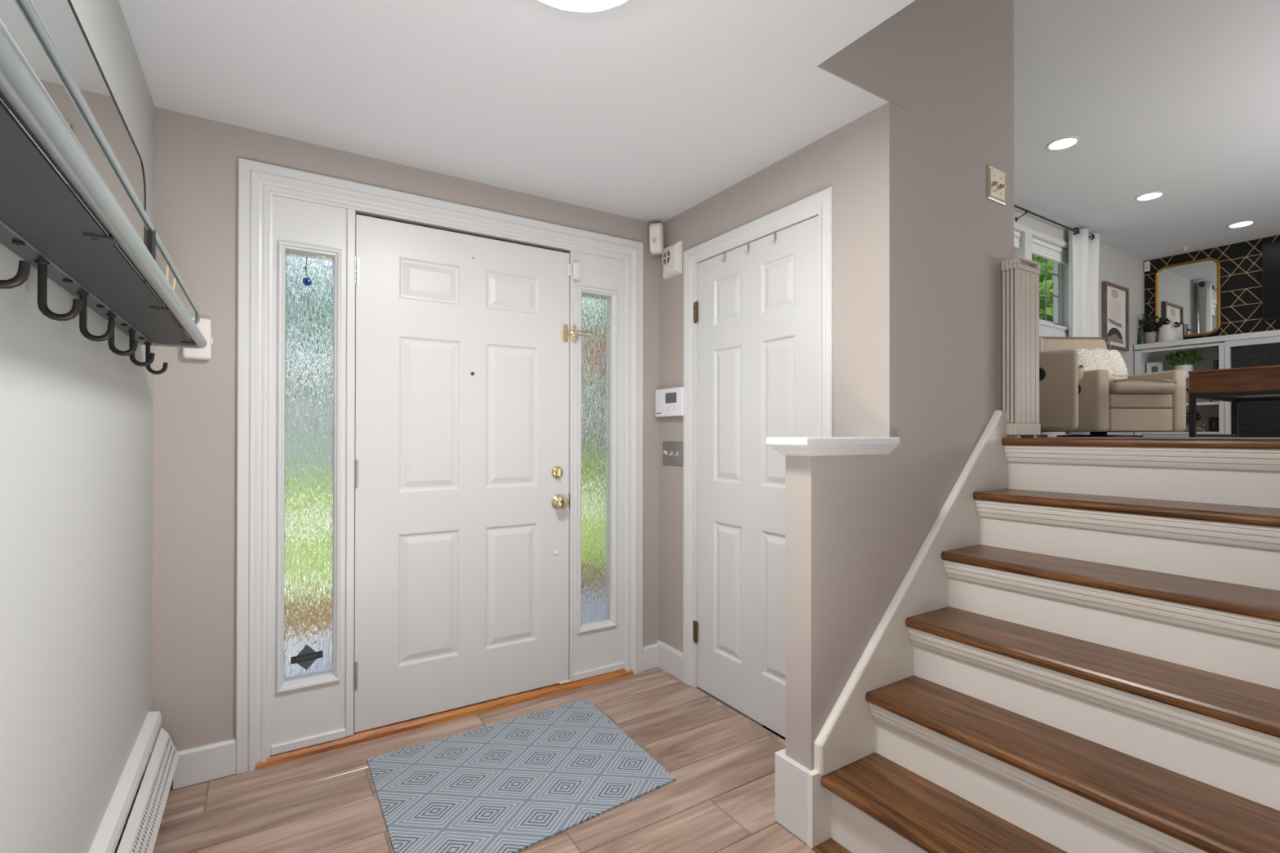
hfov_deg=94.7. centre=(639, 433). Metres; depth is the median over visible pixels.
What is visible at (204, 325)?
door chime
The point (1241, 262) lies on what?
wall
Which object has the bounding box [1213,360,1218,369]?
lantern
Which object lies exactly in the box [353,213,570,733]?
door
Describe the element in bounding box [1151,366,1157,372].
print
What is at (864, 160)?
wall
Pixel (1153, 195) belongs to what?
recessed light
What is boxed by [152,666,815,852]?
floor
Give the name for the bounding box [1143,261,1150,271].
sensor
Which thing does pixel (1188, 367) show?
potted plant
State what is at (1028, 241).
window
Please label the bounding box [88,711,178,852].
baseboard heater
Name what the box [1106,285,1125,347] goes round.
print
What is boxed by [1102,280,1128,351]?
framed art
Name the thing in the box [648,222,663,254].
detector
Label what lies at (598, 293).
window
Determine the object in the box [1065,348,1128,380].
knit cushion
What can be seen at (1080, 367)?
seat cushion
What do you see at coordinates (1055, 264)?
grille
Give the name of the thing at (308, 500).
window
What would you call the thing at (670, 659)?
baseboard
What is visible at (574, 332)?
door latch
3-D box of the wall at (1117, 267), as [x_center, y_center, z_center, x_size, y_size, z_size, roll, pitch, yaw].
[3.489,-0.508,5.766,7.095,3.410,0.200,0,0,-32]
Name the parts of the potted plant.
pot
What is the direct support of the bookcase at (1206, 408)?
on the floor
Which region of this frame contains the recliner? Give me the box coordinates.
[1020,349,1084,437]
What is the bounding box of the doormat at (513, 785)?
[367,698,675,852]
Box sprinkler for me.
[1182,246,1188,251]
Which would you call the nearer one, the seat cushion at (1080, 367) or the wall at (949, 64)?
the wall at (949, 64)
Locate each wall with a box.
[0,0,155,852]
[151,106,659,788]
[658,101,908,652]
[765,0,1013,844]
[1013,207,1144,437]
[1144,234,1279,437]
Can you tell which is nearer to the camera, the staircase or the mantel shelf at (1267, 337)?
the staircase
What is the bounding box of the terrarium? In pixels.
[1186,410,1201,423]
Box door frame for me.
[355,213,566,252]
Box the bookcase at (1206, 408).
[1134,342,1225,436]
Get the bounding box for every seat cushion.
[1078,365,1083,381]
[1109,379,1174,394]
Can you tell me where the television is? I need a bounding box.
[1262,240,1279,320]
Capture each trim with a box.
[235,157,643,773]
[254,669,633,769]
[345,208,355,736]
[568,249,573,681]
[683,186,834,687]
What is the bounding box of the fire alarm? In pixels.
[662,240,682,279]
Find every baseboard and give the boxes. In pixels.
[173,738,235,789]
[643,643,658,671]
[657,640,683,681]
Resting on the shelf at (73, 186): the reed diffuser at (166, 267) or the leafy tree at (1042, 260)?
the reed diffuser at (166, 267)
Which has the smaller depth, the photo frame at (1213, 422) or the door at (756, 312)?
the door at (756, 312)
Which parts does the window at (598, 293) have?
pane, rail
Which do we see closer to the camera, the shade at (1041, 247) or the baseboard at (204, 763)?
the baseboard at (204, 763)
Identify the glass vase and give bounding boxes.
[1139,328,1144,344]
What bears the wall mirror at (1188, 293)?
attached to the wall at (1241, 262)
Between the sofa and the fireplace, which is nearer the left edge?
the sofa
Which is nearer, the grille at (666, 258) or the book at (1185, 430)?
the grille at (666, 258)
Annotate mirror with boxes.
[0,0,146,283]
[1155,257,1221,337]
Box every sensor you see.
[566,262,579,279]
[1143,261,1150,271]
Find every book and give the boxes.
[1182,429,1207,431]
[1186,423,1207,426]
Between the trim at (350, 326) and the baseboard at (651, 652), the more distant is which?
the baseboard at (651, 652)
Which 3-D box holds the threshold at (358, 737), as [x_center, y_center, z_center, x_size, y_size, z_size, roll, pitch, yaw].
[-0.717,1.165,2.507,1.614,0.028,0.080,0,0,-32]
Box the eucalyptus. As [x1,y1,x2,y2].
[1137,312,1179,343]
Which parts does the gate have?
gate panel, gate panel, gate panel, gate panel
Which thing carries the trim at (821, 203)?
attached to the wall at (864, 160)
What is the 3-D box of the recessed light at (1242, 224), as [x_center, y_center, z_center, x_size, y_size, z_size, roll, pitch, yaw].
[6.343,-2.205,6.219,0.216,0.005,0.216,0,0,-32]
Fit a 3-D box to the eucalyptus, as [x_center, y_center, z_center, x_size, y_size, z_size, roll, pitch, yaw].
[6.378,-1.291,7.239,0.259,0.384,0.460,0,0,-32]
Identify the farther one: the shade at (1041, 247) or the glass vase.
the glass vase
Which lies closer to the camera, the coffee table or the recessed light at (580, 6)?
the recessed light at (580, 6)
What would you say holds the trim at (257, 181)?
attached to the wall at (196, 158)
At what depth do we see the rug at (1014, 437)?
3.69 m
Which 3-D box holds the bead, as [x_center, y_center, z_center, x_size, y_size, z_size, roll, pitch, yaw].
[-1.230,-0.603,2.179,0.030,0.112,0.010,0,0,-32]
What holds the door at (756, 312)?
in the wall at (864, 160)
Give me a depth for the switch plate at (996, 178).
2.24 m
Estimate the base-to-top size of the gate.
0.688 m
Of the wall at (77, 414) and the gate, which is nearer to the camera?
the wall at (77, 414)
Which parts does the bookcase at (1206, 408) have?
panel, shelf, shelf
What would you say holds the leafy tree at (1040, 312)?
on the lawn
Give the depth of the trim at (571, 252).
2.73 m
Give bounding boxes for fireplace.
[1231,342,1279,437]
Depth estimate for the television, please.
6.52 m
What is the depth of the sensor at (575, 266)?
2.73 m
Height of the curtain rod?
0.081 m
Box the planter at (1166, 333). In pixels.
[1158,324,1177,342]
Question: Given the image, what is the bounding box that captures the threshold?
[696,687,763,725]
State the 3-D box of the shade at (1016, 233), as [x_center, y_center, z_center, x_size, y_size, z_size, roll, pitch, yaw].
[3.425,-1.923,5.665,0.826,0.153,0.050,0,0,-32]
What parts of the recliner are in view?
release handle, panel, arm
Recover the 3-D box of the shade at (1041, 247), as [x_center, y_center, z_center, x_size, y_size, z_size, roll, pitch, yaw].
[4.310,-1.920,6.226,0.941,0.153,0.050,0,0,-32]
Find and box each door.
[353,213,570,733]
[693,215,818,737]
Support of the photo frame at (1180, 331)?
on the mantel shelf at (1267, 337)
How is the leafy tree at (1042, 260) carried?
on the lawn
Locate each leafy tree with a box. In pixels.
[1031,253,1053,322]
[1038,261,1053,321]
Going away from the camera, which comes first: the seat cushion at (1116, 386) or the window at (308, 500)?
the window at (308, 500)
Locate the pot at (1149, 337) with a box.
[1143,331,1158,343]
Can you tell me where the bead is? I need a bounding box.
[302,257,311,285]
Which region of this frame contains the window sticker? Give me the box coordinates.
[290,644,322,670]
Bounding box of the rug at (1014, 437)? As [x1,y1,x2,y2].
[1013,437,1279,439]
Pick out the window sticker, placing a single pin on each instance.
(307, 656)
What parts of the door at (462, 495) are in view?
panel, panel, panel, panel, panel, panel, knob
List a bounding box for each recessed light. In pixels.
[534,0,631,13]
[1045,136,1079,151]
[1134,191,1164,200]
[1226,220,1255,227]
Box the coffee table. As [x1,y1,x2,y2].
[1187,364,1279,437]
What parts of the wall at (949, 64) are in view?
cap moulding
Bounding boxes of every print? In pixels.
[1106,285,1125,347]
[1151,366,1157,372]
[1176,324,1182,340]
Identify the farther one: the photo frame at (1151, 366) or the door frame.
the photo frame at (1151, 366)
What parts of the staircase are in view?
riser moulding, riser moulding, riser moulding, riser moulding, riser moulding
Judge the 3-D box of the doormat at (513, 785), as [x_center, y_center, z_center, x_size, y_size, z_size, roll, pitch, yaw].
[-0.407,1.173,2.039,0.893,0.007,0.766,0,0,-32]
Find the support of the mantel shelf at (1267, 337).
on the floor
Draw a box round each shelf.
[0,0,207,374]
[1133,329,1279,434]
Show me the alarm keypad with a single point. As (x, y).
(668, 402)
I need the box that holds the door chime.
[182,317,213,359]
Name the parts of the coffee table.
leg, foot rail, leg, rail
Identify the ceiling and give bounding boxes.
[118,0,915,223]
[1013,0,1279,260]
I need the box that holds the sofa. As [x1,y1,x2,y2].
[1040,337,1186,437]
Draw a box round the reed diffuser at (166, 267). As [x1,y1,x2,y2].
[161,265,177,323]
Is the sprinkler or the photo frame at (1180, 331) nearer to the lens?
the sprinkler
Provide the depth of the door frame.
2.48 m
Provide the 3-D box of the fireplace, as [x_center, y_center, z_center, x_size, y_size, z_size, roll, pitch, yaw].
[7.231,-0.464,5.967,0.307,1.008,1.732,0,0,-32]
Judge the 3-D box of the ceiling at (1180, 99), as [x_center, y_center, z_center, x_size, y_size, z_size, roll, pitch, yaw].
[4.498,-2.282,3.155,8.258,0.120,5.700,0,0,-32]
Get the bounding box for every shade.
[1013,230,1020,248]
[1031,237,1068,266]
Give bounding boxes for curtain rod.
[1013,204,1091,238]
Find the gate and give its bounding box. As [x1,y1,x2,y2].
[1000,255,1043,437]
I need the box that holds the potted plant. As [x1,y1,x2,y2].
[1161,348,1206,375]
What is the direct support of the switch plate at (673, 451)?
attached to the wall at (864, 160)
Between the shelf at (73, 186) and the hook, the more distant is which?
the hook
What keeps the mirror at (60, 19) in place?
on the shelf at (73, 186)
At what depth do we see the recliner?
3.69 m
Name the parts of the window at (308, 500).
rail, pane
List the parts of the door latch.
strike plate, hinge plate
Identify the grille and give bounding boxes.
[662,249,671,265]
[1033,254,1057,320]
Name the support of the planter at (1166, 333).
on the mantel shelf at (1267, 337)
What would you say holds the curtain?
hanging from the curtain rod
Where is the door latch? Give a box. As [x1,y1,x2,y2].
[562,324,593,342]
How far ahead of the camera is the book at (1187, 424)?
6.86 m
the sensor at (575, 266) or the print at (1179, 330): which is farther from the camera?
the print at (1179, 330)
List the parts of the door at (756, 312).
panel, panel, panel, panel, panel, panel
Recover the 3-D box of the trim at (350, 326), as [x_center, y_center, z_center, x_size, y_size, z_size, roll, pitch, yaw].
[-1.124,0.147,2.277,0.028,2.001,0.098,0,0,-32]
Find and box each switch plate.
[662,441,683,466]
[986,164,1006,205]
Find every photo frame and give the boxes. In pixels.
[1146,361,1162,373]
[1175,323,1184,340]
[1208,417,1218,431]
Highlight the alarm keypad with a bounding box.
[655,386,684,417]
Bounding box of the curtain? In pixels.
[1068,226,1099,434]
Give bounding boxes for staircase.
[807,409,1279,852]
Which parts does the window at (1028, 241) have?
casing, sash, sill, apron panel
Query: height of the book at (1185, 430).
0.026 m
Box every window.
[270,195,346,755]
[573,251,624,681]
[1013,221,1076,436]
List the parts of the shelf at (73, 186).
hook plate, shelf, rail post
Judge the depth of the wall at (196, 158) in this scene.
2.01 m

